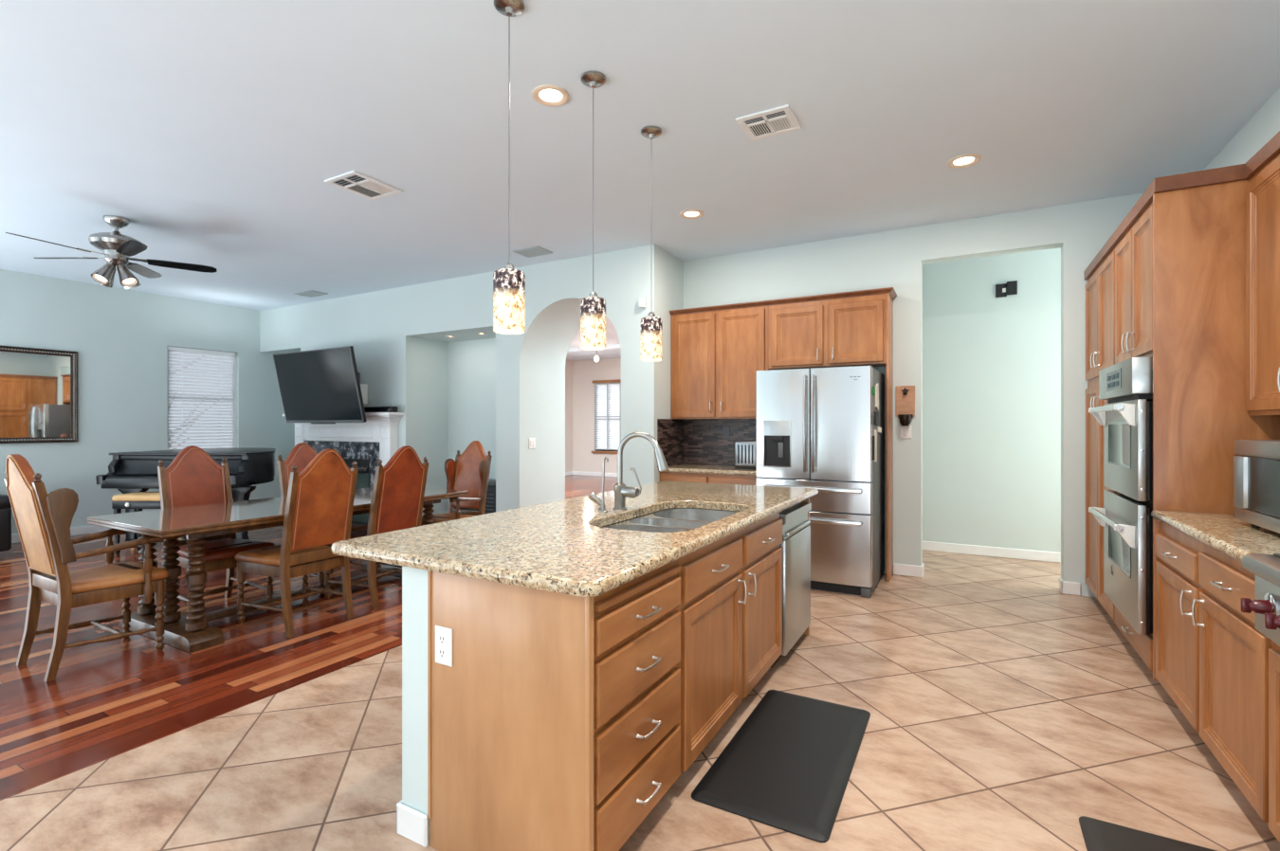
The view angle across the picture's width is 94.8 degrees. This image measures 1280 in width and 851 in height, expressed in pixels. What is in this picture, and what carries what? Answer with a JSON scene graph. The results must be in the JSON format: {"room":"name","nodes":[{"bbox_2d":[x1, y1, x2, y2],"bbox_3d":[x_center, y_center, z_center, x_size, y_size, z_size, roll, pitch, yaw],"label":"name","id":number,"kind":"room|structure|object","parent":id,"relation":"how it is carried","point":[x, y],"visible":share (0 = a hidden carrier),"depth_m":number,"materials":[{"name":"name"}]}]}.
{"room":"kitchen","nodes":[
{"label":"kitchen","id":0,"kind":"room"},
{"bbox_2d":[0,269,294,534],"bbox_3d":[-7.569,-0.207,5.770,0.140,3.055,8.920,0,0,29],"label":"wall","id":1,"kind":"structure","parent":0,"point":[120,338],"depth_m":7.41,"materials":[{"name":"paint"}]},
{"bbox_2d":[0,345,77,443],"bbox_3d":[-7.135,-0.343,6.366,0.034,1.085,1.585,0,0,29],"label":"wall mirror","id":2,"kind":"object","parent":1,"relation":"attached to","point":[39,387],"visible":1,"depth_m":6.76,"materials":[{"name":"clear glass"}]},
{"bbox_2d":[11,525,110,543],"bbox_3d":[-6.593,1.270,7.363,0.016,0.100,4.855,0,0,29],"label":"baseboard","id":3,"kind":"structure","parent":1,"relation":"attached to","point":[92,529],"depth_m":7.09,"materials":[{"name":"white paint"}]},
{"bbox_2d":[167,352,236,449],"bbox_3d":[-6.195,-0.275,8.301,0.060,1.588,0.878,0,0,29],"label":"window","id":4,"kind":"structure","parent":1,"relation":"in","point":[234,357],"depth_m":8.65,"materials":[{"name":"white paint"}]},
{"bbox_2d":[167,346,234,450],"bbox_3d":[-6.150,-0.298,8.252,0.054,1.536,0.820,0,0,29],"label":"window blind","id":5,"kind":"object","parent":4,"relation":"attached to","point":[218,356],"visible":0.86,"depth_m":8.23,"materials":[{"name":"white paint"}]},
{"bbox_2d":[402,566,429,845],"bbox_3d":[-0.117,0.884,2.955,0.122,0.872,2.470,0,0,29],"label":"wall","id":6,"kind":"structure","parent":0,"point":[414,581],"depth_m":1.87,"materials":[{"name":"paint"}]},
{"bbox_2d":[396,800,427,847],"bbox_3d":[-0.125,1.270,2.951,0.142,0.100,2.485,0,0,29],"label":"baseboard","id":7,"kind":"structure","parent":6,"relation":"attached to","point":[411,824],"depth_m":1.86,"materials":[{"name":"white paint"}]},
{"bbox_2d":[259,244,683,516],"bbox_3d":[-2.606,-0.207,7.625,6.730,3.055,0.830,0,0,29],"label":"wall","id":8,"kind":"structure","parent":0,"point":[501,392],"depth_m":6.89,"materials":[{"name":"paint"}]},
{"bbox_2d":[272,346,366,423],"bbox_3d":[-4.056,-0.481,7.401,1.592,0.921,0.229,0,0,29],"label":"television","id":9,"kind":"object","parent":8,"relation":"attached to","point":[322,386],"visible":1,"depth_m":7.34,"materials":[{"name":"black plastic"}]},
{"bbox_2d":[357,372,367,403],"bbox_3d":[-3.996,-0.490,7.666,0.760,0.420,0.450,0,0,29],"label":"wall plate","id":10,"kind":"object","parent":8,"relation":"attached to","point":[363,387],"depth_m":7.64,"materials":[{"name":"white plastic"}]},
{"bbox_2d":[529,438,535,448],"bbox_3d":[-1.211,0.200,6.614,0.010,0.118,0.118,0,0,29],"label":"light switch","id":11,"kind":"object","parent":8,"relation":"attached to","point":[532,441],"visible":1,"depth_m":6.61,"materials":[{"name":"white plastic"}]},
{"bbox_2d":[639,297,645,308],"bbox_3d":[0.020,-1.180,5.655,0.065,0.090,0.058,0,0,29],"label":"sensor","id":12,"kind":"object","parent":8,"relation":"attached to","point":[642,301],"visible":1,"depth_m":5.63,"materials":[{"name":"white plastic"}]},
{"bbox_2d":[565,357,621,473],"bbox_3d":[-0.613,-0.207,11.082,7.050,3.055,7.170,0,0,29],"label":"wall","id":13,"kind":"structure","parent":0,"point":[579,374],"depth_m":15.49,"materials":[{"name":"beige paint"}]},
{"bbox_2d":[565,471,617,476],"bbox_3d":[-0.624,1.270,11.031,6.580,0.100,7.030,0,0,29],"label":"baseboard","id":14,"kind":"structure","parent":13,"relation":"attached to","point":[598,474],"depth_m":15.40,"materials":[{"name":"white paint"}]},
{"bbox_2d":[566,344,620,353],"bbox_3d":[0.088,-1.692,12.311,6.580,0.085,0.200,0,0,29],"label":"trim","id":15,"kind":"structure","parent":13,"relation":"attached to","point":[612,346],"depth_m":12.87,"materials":[{"name":"paint"}]},
{"bbox_2d":[591,379,621,453],"bbox_3d":[-0.682,-0.230,15.040,1.300,1.880,0.080,0,0,29],"label":"trim","id":16,"kind":"structure","parent":13,"relation":"attached to","point":[618,380],"depth_m":15.12,"materials":[{"name":"brown wood"}]},
{"bbox_2d":[595,386,617,451],"bbox_3d":[-0.623,-0.220,15.145,1.218,1.758,0.060,0,0,29],"label":"window","id":17,"kind":"structure","parent":13,"relation":"in","point":[595,387],"depth_m":15.32,"materials":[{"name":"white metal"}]},
{"bbox_2d":[594,383,621,450],"bbox_3d":[-0.656,-0.233,15.086,1.180,1.725,0.075,0,0,29],"label":"window blind","id":18,"kind":"object","parent":17,"relation":"attached to","point":[609,386],"visible":0.66,"depth_m":15.18,"materials":[{"name":"white paint"}]},
{"bbox_2d":[0,0,1279,360],"bbox_3d":[-0.716,-1.785,6.064,11.850,0.100,16.100,0,0,29],"label":"ceiling","id":19,"kind":"structure","parent":0,"point":[216,128],"depth_m":3.38,"materials":[{"name":"paint"}]},
{"bbox_2d":[5,215,217,289],"bbox_3d":[-4.367,-1.448,4.886,1.289,0.572,1.296,0,0,29],"label":"ceiling fan","id":20,"kind":"object","parent":19,"relation":"hanging from","point":[117,247],"visible":1,"depth_m":4.87,"materials":[{"name":"silver metal"}]},
{"bbox_2d":[294,290,328,297],"bbox_3d":[-4.316,-1.729,7.718,0.370,0.012,0.230,0,0,29],"label":"ceiling vent","id":21,"kind":"object","parent":19,"relation":"in","point":[310,293],"visible":1,"depth_m":7.71,"materials":[{"name":"grey metal"}]},
{"bbox_2d":[324,170,402,200],"bbox_3d":[-1.993,-1.729,4.248,0.335,0.012,0.395,0,0,29],"label":"ceiling vent","id":22,"kind":"object","parent":19,"relation":"in","point":[355,182],"visible":1,"depth_m":4.23,"materials":[{"name":"white metal"}]},
{"bbox_2d":[493,0,525,334],"bbox_3d":[-0.537,-1.060,2.415,0.129,1.350,0.129,0,0,29],"label":"pendant lamp","id":23,"kind":"object","parent":19,"relation":"hanging from","point":[508,282],"visible":1,"depth_m":2.37,"materials":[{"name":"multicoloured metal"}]},
{"bbox_2d":[504,262,513,268],"bbox_3d":[-0.537,-0.623,2.415,0.044,0.085,0.043,0,0,29],"label":"socket","id":24,"kind":"object","parent":23,"relation":"attached to","point":[507,265],"depth_m":2.40,"materials":[{"name":"silver metal"}]},
{"bbox_2d":[512,246,552,257],"bbox_3d":[-1.066,-1.729,5.858,0.320,0.012,0.240,0,0,29],"label":"ceiling vent","id":25,"kind":"object","parent":19,"relation":"in","point":[534,251],"visible":1,"depth_m":5.84,"materials":[{"name":"grey metal"}]},
{"bbox_2d":[531,84,569,107],"bbox_3d":[-0.469,-1.729,3.088,0.196,0.012,0.196,0,0,29],"label":"recessed light","id":26,"kind":"object","parent":19,"relation":"in","point":[547,95],"visible":1,"depth_m":3.08,"materials":[{"name":"beige"}]},
{"bbox_2d":[580,70,605,349],"bbox_3d":[-0.233,-1.060,2.933,0.129,1.350,0.129,0,0,29],"label":"pendant lamp","id":27,"kind":"object","parent":19,"relation":"hanging from","point":[593,308],"visible":1,"depth_m":2.89,"materials":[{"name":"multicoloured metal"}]},
{"bbox_2d":[589,292,597,296],"bbox_3d":[-0.233,-0.623,2.933,0.044,0.085,0.043,0,0,29],"label":"socket","id":28,"kind":"object","parent":27,"relation":"attached to","point":[593,294],"depth_m":2.92,"materials":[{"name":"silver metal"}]},
{"bbox_2d":[593,349,599,362],"bbox_3d":[-0.935,-1.550,12.652,0.120,0.369,0.120,0,0,29],"label":"ceiling light","id":29,"kind":"object","parent":19,"relation":"hanging from","point":[596,358],"visible":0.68,"depth_m":12.62,"materials":[{"name":"silver metal"}]},
{"bbox_2d":[640,125,662,361],"bbox_3d":[0.067,-1.060,3.460,0.129,1.350,0.129,0,0,29],"label":"pendant lamp","id":30,"kind":"object","parent":19,"relation":"hanging from","point":[651,326],"visible":1,"depth_m":3.41,"materials":[{"name":"multicoloured glass"}]},
{"bbox_2d":[647,311,655,316],"bbox_3d":[0.067,-0.623,3.460,0.044,0.085,0.043,0,0,29],"label":"socket","id":31,"kind":"object","parent":30,"relation":"attached to","point":[650,314],"depth_m":3.44,"materials":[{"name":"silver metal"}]},
{"bbox_2d":[679,209,703,219],"bbox_3d":[0.423,-1.729,4.815,0.196,0.012,0.196,0,0,29],"label":"recessed light","id":32,"kind":"object","parent":19,"relation":"in","point":[689,213],"visible":1,"depth_m":4.80,"materials":[{"name":"beige"}]},
{"bbox_2d":[735,104,801,141],"bbox_3d":[0.739,-1.729,3.368,0.300,0.012,0.285,0,0,29],"label":"ceiling vent","id":33,"kind":"object","parent":19,"relation":"in","point":[781,119],"visible":1,"depth_m":3.35,"materials":[{"name":"white metal"}]},
{"bbox_2d":[947,153,981,168],"bbox_3d":[2.120,-1.729,3.850,0.196,0.012,0.196,0,0,29],"label":"recessed light","id":34,"kind":"object","parent":19,"relation":"in","point":[964,160],"visible":1,"depth_m":3.84,"materials":[{"name":"beige"}]},
{"bbox_2d":[0,475,1279,850],"bbox_3d":[-0.692,1.350,6.107,11.750,0.060,16.000,0,0,29],"label":"floor","id":35,"kind":"structure","parent":0,"point":[1007,709],"depth_m":2.55,"materials":[{"name":"tile"}]},
{"bbox_2d":[0,493,11,551],"bbox_3d":[-7.114,0.870,5.401,0.915,0.900,1.720,0,0,29],"label":"leather sofa","id":36,"kind":"object","parent":35,"relation":"on","point":[5,503],"visible":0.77,"depth_m":5.88,"materials":[{"name":"black leather"}]},
{"bbox_2d":[3,454,168,681],"bbox_3d":[-3.138,0.735,3.327,0.548,1.170,0.615,0,0,29],"label":"armchair","id":37,"kind":"object","parent":35,"relation":"on","point":[43,521],"visible":1,"depth_m":3.18,"materials":[{"name":"brown wood"}]},
{"bbox_2d":[111,492,186,555],"bbox_3d":[-5.000,1.014,6.136,0.760,0.613,0.348,0,0,0],"label":"piano bench","id":38,"kind":"object","parent":35,"relation":"on","point":[138,501],"visible":0.38,"depth_m":5.98,"materials":[{"name":"black wood"}]},
{"bbox_2d":[111,492,160,501],"bbox_3d":[-5.000,0.738,6.140,0.760,0.062,0.340,0,0,0],"label":"cushion","id":39,"kind":"object","parent":38,"relation":"on","point":[138,496],"depth_m":5.98,"materials":[{"name":"beige fabric"}]},
{"bbox_2d":[95,447,275,541],"bbox_3d":[-4.974,0.807,6.997,1.490,1.025,1.665,0,0,0],"label":"grand piano","id":40,"kind":"object","parent":35,"relation":"on","point":[137,471],"visible":0.49,"depth_m":6.38,"materials":[{"name":"black wood"}]},
{"bbox_2d":[157,445,274,612],"bbox_3d":[-3.053,0.735,4.217,0.685,1.170,0.494,0,0,29],"label":"dining chair","id":41,"kind":"object","parent":35,"relation":"on","point":[193,478],"visible":0.59,"depth_m":4.26,"materials":[{"name":"red leather"}]},
{"bbox_2d":[86,487,468,653],"bbox_3d":[-2.521,0.950,4.487,1.000,0.740,2.290,0,0,29],"label":"dining table","id":42,"kind":"object","parent":35,"relation":"on","point":[192,633],"visible":0.49,"depth_m":3.69,"materials":[{"name":"brown wood"}]},
{"bbox_2d":[235,448,358,638],"bbox_3d":[-2.299,0.735,3.974,0.685,1.170,0.494,0,0,29],"label":"dining chair","id":43,"kind":"object","parent":35,"relation":"on","point":[320,505],"visible":0.98,"depth_m":3.84,"materials":[{"name":"brown wood"}]},
{"bbox_2d":[276,442,367,594],"bbox_3d":[-2.650,0.735,4.942,0.685,1.170,0.494,0,0,29],"label":"dining chair","id":44,"kind":"object","parent":35,"relation":"on","point":[301,454],"visible":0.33,"depth_m":4.95,"materials":[{"name":"brown leather"}]},
{"bbox_2d":[282,412,404,467],"bbox_3d":[-3.969,0.579,7.777,2.240,1.482,0.230,0,0,29],"label":"fireplace mantel","id":45,"kind":"object","parent":35,"relation":"on","point":[381,428],"visible":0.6,"depth_m":7.53,"materials":[{"name":"white paint"}]},
{"bbox_2d":[282,412,404,417],"bbox_3d":[-3.969,-0.144,7.777,2.240,0.036,0.230,0,0,29],"label":"shelf","id":46,"kind":"object","parent":45,"relation":"attached to","point":[368,414],"depth_m":7.26,"materials":[{"name":"white paint"}]},
{"bbox_2d":[364,406,397,412],"bbox_3d":[-3.451,-0.199,7.463,1.010,0.072,0.095,0,0,29],"label":"soundbar","id":47,"kind":"object","parent":45,"relation":"on","point":[366,409],"visible":0.53,"depth_m":7.27,"materials":[{"name":"black plastic"}]},
{"bbox_2d":[364,407,389,412],"bbox_3d":[-3.473,-0.199,7.423,0.950,0.053,0.004,0,0,29],"label":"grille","id":48,"kind":"object","parent":47,"relation":"attached to","point":[367,410],"depth_m":7.31,"materials":[{"name":"black plastic"}]},
{"bbox_2d":[308,440,379,525],"bbox_3d":[-3.942,0.767,7.836,1.600,1.105,0.100,0,0,29],"label":"fireplace","id":49,"kind":"object","parent":35,"relation":"on","point":[366,454],"visible":0.2,"depth_m":7.68,"materials":[{"name":"grey stone"}]},
{"bbox_2d":[347,464,368,472],"bbox_3d":[-3.949,0.560,7.823,0.970,0.080,0.070,0,0,29],"label":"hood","id":50,"kind":"object","parent":49,"relation":"attached to","point":[361,467],"depth_m":7.64,"materials":[{"name":"black metal"}]},
{"bbox_2d":[324,445,428,609],"bbox_3d":[-2.018,0.735,4.540,0.685,1.170,0.494,0,0,29],"label":"dining chair","id":51,"kind":"object","parent":35,"relation":"on","point":[399,486],"visible":0.72,"depth_m":4.38,"materials":[{"name":"red leather"}]},
{"bbox_2d":[420,440,492,526],"bbox_3d":[-1.754,0.735,5.547,0.548,1.170,0.615,0,0,29],"label":"armchair","id":52,"kind":"object","parent":35,"relation":"on","point":[470,470],"visible":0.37,"depth_m":5.68,"materials":[{"name":"brown wood"}]},
{"bbox_2d":[454,479,495,514],"bbox_3d":[-1.912,1.002,7.278,0.860,0.635,0.420,0,0,29],"label":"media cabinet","id":53,"kind":"object","parent":35,"relation":"on","point":[490,504],"visible":0.18,"depth_m":6.99,"materials":[{"name":"black wood"}]},
{"bbox_2d":[427,559,680,850],"bbox_3d":[-0.242,0.884,1.937,0.645,0.871,0.580,0,0,29],"label":"base cabinet","id":54,"kind":"object","parent":35,"relation":"on","point":[553,725],"visible":0.88,"depth_m":1.70,"materials":[{"name":"brown wood"}]},
{"bbox_2d":[435,625,452,667],"bbox_3d":[-0.606,0.678,1.807,0.072,0.115,0.009,0,0,29],"label":"wall outlet","id":55,"kind":"object","parent":54,"relation":"attached to","point":[443,635],"visible":1,"depth_m":1.80,"materials":[{"name":"white plastic"}]},
{"bbox_2d":[438,635,446,644],"bbox_3d":[-0.607,0.657,1.805,0.034,0.031,0.003,0,0,29],"label":"socket","id":56,"kind":"object","parent":55,"relation":"attached to","point":[442,639],"depth_m":1.80,"materials":[{"name":"white plastic"}]},
{"bbox_2d":[438,648,446,658],"bbox_3d":[-0.607,0.699,1.805,0.034,0.031,0.003,0,0,29],"label":"socket","id":57,"kind":"object","parent":55,"relation":"attached to","point":[442,652],"depth_m":1.80,"materials":[{"name":"white plastic"}]},
{"bbox_2d":[659,472,758,485],"bbox_3d":[0.756,0.884,5.694,1.017,0.871,0.594,0,0,29],"label":"base cabinet","id":58,"kind":"object","parent":35,"relation":"on","point":[743,480],"visible":0.03,"depth_m":5.47,"materials":[{"name":"brown wood"}]},
{"bbox_2d":[659,464,755,475],"bbox_3d":[0.768,0.428,5.701,1.032,0.040,0.580,0,0,29],"label":"countertop","id":59,"kind":"structure","parent":58,"relation":"on","point":[682,468],"depth_m":5.54,"materials":[{"name":"beige stone"}]},
{"bbox_2d":[734,440,755,469],"bbox_3d":[1.044,0.275,5.561,0.305,0.264,0.186,0,0,29],"label":"knife block","id":60,"kind":"object","parent":59,"relation":"on","point":[744,450],"visible":0.66,"depth_m":5.49,"materials":[{"name":"silver metal"}]},
{"bbox_2d":[665,498,809,793],"bbox_3d":[0.360,0.884,3.018,0.645,0.871,1.889,0,0,29],"label":"base cabinet","id":61,"kind":"object","parent":35,"relation":"on","point":[730,608],"visible":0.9,"depth_m":2.44,"materials":[{"name":"brown wood"}]},
{"bbox_2d":[330,480,818,597],"bbox_3d":[0.034,0.428,2.932,1.117,0.040,2.643,0,0,29],"label":"countertop","id":62,"kind":"structure","parent":61,"relation":"on","point":[563,546],"depth_m":2.08,"materials":[{"name":"beige stone"}]},
{"bbox_2d":[588,492,602,510],"bbox_3d":[-0.209,0.365,2.856,0.084,0.087,0.044,0,0,12],"label":"soap dispenser","id":63,"kind":"object","parent":62,"relation":"on","point":[594,497],"visible":0.78,"depth_m":2.84,"materials":[{"name":"grey metal"}]},
{"bbox_2d":[599,457,608,512],"bbox_3d":[-0.172,0.277,2.772,0.044,0.261,0.048,0,0,-23],"label":"filter faucet","id":64,"kind":"object","parent":62,"relation":"on","point":[603,508],"visible":1,"depth_m":2.77,"materials":[{"name":"grey metal"}]},
{"bbox_2d":[613,431,668,510],"bbox_3d":[0.002,0.218,2.808,0.296,0.379,0.070,0,0,29],"label":"kitchen faucet","id":65,"kind":"object","parent":62,"relation":"on","point":[621,491],"visible":1,"depth_m":2.82,"materials":[{"name":"grey metal"}]},
{"bbox_2d":[602,508,738,532],"bbox_3d":[0.165,0.545,2.718,0.505,0.190,0.980,0,0,29],"label":"sink","id":66,"kind":"object","parent":62,"relation":"in","point":[675,520],"visible":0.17,"depth_m":2.85,"materials":[{"name":"silver metal"}]},
{"bbox_2d":[691,690,870,842],"bbox_3d":[0.616,1.310,2.389,0.477,0.018,0.975,0,0,29],"label":"floor mat","id":67,"kind":"object","parent":35,"relation":"on","point":[788,767],"visible":1,"depth_m":2.25,"materials":[{"name":"black rubber"}]},
{"bbox_2d":[770,501,811,667],"bbox_3d":[0.666,0.886,3.566,0.615,0.868,0.590,0,0,29],"label":"dishwasher","id":68,"kind":"object","parent":35,"relation":"on","point":[795,545],"visible":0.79,"depth_m":3.36,"materials":[{"name":"silver metal"}]},
{"bbox_2d":[755,365,884,598],"bbox_3d":[1.555,0.432,5.033,0.903,1.776,0.932,0,0,29],"label":"refrigerator","id":69,"kind":"object","parent":35,"relation":"on","point":[814,428],"visible":0.8,"depth_m":4.63,"materials":[{"name":"silver metal"}]},
{"bbox_2d":[872,436,875,460],"bbox_3d":[1.812,0.175,4.559,0.010,0.190,0.040,0,0,29],"label":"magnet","id":70,"kind":"object","parent":69,"relation":"attached to","point":[873,437],"visible":1,"depth_m":4.54},
{"bbox_2d":[873,429,877,461],"bbox_3d":[1.862,0.160,4.652,0.008,0.260,0.140,0,0,29],"label":"paper note","id":71,"kind":"object","parent":69,"relation":"attached to","point":[875,430],"visible":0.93,"depth_m":4.63,"materials":[{"name":"white paper"}]},
{"bbox_2d":[873,411,878,425],"bbox_3d":[1.873,-0.055,4.662,0.018,0.110,0.170,0,0,29],"label":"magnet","id":72,"kind":"object","parent":69,"relation":"attached to","point":[876,414],"visible":1,"depth_m":4.61},
{"bbox_2d":[875,384,878,410],"bbox_3d":[1.905,-0.230,4.725,0.012,0.220,0.150,0,0,29],"label":"paper note","id":73,"kind":"object","parent":69,"relation":"attached to","point":[876,385],"visible":1,"depth_m":4.70,"materials":[{"name":"white paper"}]},
{"bbox_2d":[768,293,893,583],"bbox_3d":[1.703,0.105,5.307,1.033,2.430,0.359,0,0,29],"label":"tall cabinet","id":74,"kind":"object","parent":35,"relation":"on","point":[856,331],"visible":0.98,"depth_m":5.14,"materials":[{"name":"brown wood"}]},
{"bbox_2d":[669,287,896,315],"bbox_3d":[1.283,-1.133,5.553,2.077,0.043,0.344,0,0,29],"label":"crown molding","id":75,"kind":"structure","parent":74,"relation":"on","point":[889,290],"depth_m":5.33,"materials":[{"name":"brown wood"}]},
{"bbox_2d":[1085,243,1117,621],"bbox_3d":[3.429,0.098,3.946,0.642,2.445,1.032,0,0,29],"label":"pantry cabinet","id":76,"kind":"object","parent":35,"relation":"on","point":[1100,286],"visible":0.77,"depth_m":4.09,"materials":[{"name":"brown wood"}]},
{"bbox_2d":[1078,816,1217,850],"bbox_3d":[1.447,1.310,1.458,0.460,0.018,0.955,0,0,29],"label":"floor mat","id":77,"kind":"object","parent":35,"relation":"on","point":[1098,835],"visible":1,"depth_m":1.84,"materials":[{"name":"black rubber"}]},
{"bbox_2d":[1154,521,1204,732],"bbox_3d":[2.588,0.884,2.444,0.634,0.871,0.605,0,0,29],"label":"base cabinet","id":78,"kind":"object","parent":35,"relation":"on","point":[1177,570],"visible":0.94,"depth_m":2.55,"materials":[{"name":"brown wood"}]},
{"bbox_2d":[1151,510,1279,561],"bbox_3d":[2.453,0.428,2.171,0.622,0.040,1.212,0,0,29],"label":"countertop","id":79,"kind":"structure","parent":78,"relation":"on","point":[1234,538],"depth_m":2.27,"materials":[{"name":"beige stone"}]},
{"bbox_2d":[1233,439,1279,533],"bbox_3d":[2.523,0.234,2.140,0.426,0.348,0.520,0,0,29],"label":"microwave oven","id":80,"kind":"object","parent":79,"relation":"on","point":[1256,466],"visible":1,"depth_m":2.26,"materials":[{"name":"silver metal"}]},
{"bbox_2d":[1240,552,1279,646],"bbox_3d":[1.899,0.503,1.262,0.690,0.290,0.903,0,0,29],"label":"cooktop","id":81,"kind":"object","parent":79,"relation":"in","point":[1266,568],"visible":1,"depth_m":1.70,"materials":[{"name":"silver metal"}]},
{"bbox_2d":[1114,179,1279,679],"bbox_3d":[2.959,0.097,3.102,0.642,2.446,0.898,0,0,29],"label":"tall cabinet","id":82,"kind":"object","parent":35,"relation":"on","point":[1180,266],"visible":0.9,"depth_m":2.78,"materials":[{"name":"brown wood"}]},
{"bbox_2d":[1088,356,1152,635],"bbox_3d":[2.902,0.345,3.143,0.705,1.379,0.831,0,0,29],"label":"double oven","id":83,"kind":"object","parent":82,"relation":"in","point":[1126,419],"visible":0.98,"depth_m":3.04,"materials":[{"name":"silver metal"}]},
{"bbox_2d":[1083,130,1279,279],"bbox_3d":[2.887,-1.159,3.168,0.383,0.067,2.945,0,0,29],"label":"crown molding","id":84,"kind":"structure","parent":82,"relation":"on","point":[1270,150],"depth_m":2.78,"materials":[{"name":"brown wood"}]},
{"bbox_2d":[1190,544,1274,824],"bbox_3d":[2.293,0.884,1.914,0.634,0.871,0.604,0,0,29],"label":"base cabinet","id":85,"kind":"object","parent":35,"relation":"on","point":[1234,655],"visible":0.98,"depth_m":2.02,"materials":[{"name":"brown wood"}]},
{"bbox_2d":[1268,643,1279,842],"bbox_3d":[1.923,0.988,1.249,0.634,0.665,0.913,0,0,29],"label":"base cabinet","id":86,"kind":"object","parent":35,"relation":"on","point":[1273,653],"visible":1,"depth_m":1.74,"materials":[{"name":"brown wood"}]},
{"bbox_2d":[683,192,1143,597],"bbox_3d":[2.295,-0.207,5.275,4.120,3.055,0.150,0,0,29],"label":"wall","id":87,"kind":"structure","parent":0,"point":[895,259],"depth_m":5.13,"materials":[{"name":"paint"}]},
{"bbox_2d":[657,419,755,467],"bbox_3d":[0.758,0.172,5.700,1.020,0.471,0.600,0,0,29],"label":"backsplash","id":88,"kind":"structure","parent":87,"relation":"attached to","point":[681,442],"depth_m":6.01,"materials":[{"name":"tile"}]},
{"bbox_2d":[722,426,730,438],"bbox_3d":[0.874,0.068,5.960,0.072,0.115,0.009,0,0,29],"label":"wall outlet","id":89,"kind":"object","parent":88,"relation":"attached to","point":[725,429],"visible":1,"depth_m":5.96,"materials":[{"name":"grey plastic"}]},
{"bbox_2d":[670,306,771,420],"bbox_3d":[0.810,-0.588,5.804,1.005,1.045,0.359,0,0,29],"label":"upper cabinet","id":90,"kind":"object","parent":87,"relation":"attached to","point":[716,356],"visible":0.97,"depth_m":5.69,"materials":[{"name":"brown wood"}]},
{"bbox_2d":[896,385,914,426],"bbox_3d":[2.304,-0.172,5.117,0.154,0.353,0.116,0,0,29],"label":"bottle opener","id":91,"kind":"object","parent":87,"relation":"attached to","point":[905,394],"visible":1,"depth_m":5.14,"materials":[{"name":"brown wood"}]},
{"bbox_2d":[900,425,912,438],"bbox_3d":[2.334,0.058,5.160,0.090,0.115,0.011,0,0,29],"label":"light switch","id":92,"kind":"object","parent":87,"relation":"attached to","point":[905,431],"visible":0.94,"depth_m":5.16,"materials":[{"name":"white plastic"}]},
{"bbox_2d":[893,563,1080,596],"bbox_3d":[2.866,1.270,4.948,1.345,0.100,0.165,0,0,29],"label":"baseboard","id":93,"kind":"structure","parent":87,"relation":"attached to","point":[1066,588],"depth_m":5.10,"materials":[{"name":"white paint"}]},
{"bbox_2d":[922,248,1060,552],"bbox_3d":[3.481,-0.207,5.330,3.700,3.055,1.300,0,0,29],"label":"wall","id":94,"kind":"structure","parent":0,"point":[992,365],"depth_m":5.93,"materials":[{"name":"paint"}]},
{"bbox_2d":[922,541,1060,563],"bbox_3d":[3.746,1.270,5.803,3.499,0.100,0.014,0,0,29],"label":"baseboard","id":95,"kind":"structure","parent":94,"relation":"attached to","point":[985,551],"depth_m":5.91,"materials":[{"name":"white paint"}]},
{"bbox_2d":[995,280,1017,297],"bbox_3d":[3.644,-1.356,5.848,0.180,0.144,0.035,0,0,29],"label":"alarm box","id":96,"kind":"object","parent":94,"relation":"attached to","point":[1002,290],"visible":1,"depth_m":5.85,"materials":[{"name":"black plastic"}]},
{"bbox_2d":[1203,87,1279,170],"bbox_3d":[1.911,-0.207,0.453,0.100,3.055,8.650,0,0,29],"label":"wall","id":97,"kind":"structure","parent":0,"point":[1264,125],"depth_m":3.30,"materials":[{"name":"paint"}]},
{"bbox_2d":[1245,152,1279,416],"bbox_3d":[2.634,-0.585,2.195,0.326,1.080,0.997,0,0,29],"label":"upper cabinet","id":98,"kind":"object","parent":97,"relation":"attached to","point":[1263,189],"visible":1,"depth_m":2.54,"materials":[{"name":"brown wood"}]},
{"bbox_3d":[-8.078,1.410,9.646,4.500,0.060,9.000,0,0,29],"label":"floor","id":99,"kind":"structure","parent":0,"visible":0},
{"bbox_2d":[168,355,207,449],"bbox_3d":[-7.958,-0.356,9.474,0.693,3.486,2.157,0,0,29],"label":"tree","id":100,"kind":"object","parent":99,"relation":"on","point":[202,356],"visible":0.02,"depth_m":9.87,"materials":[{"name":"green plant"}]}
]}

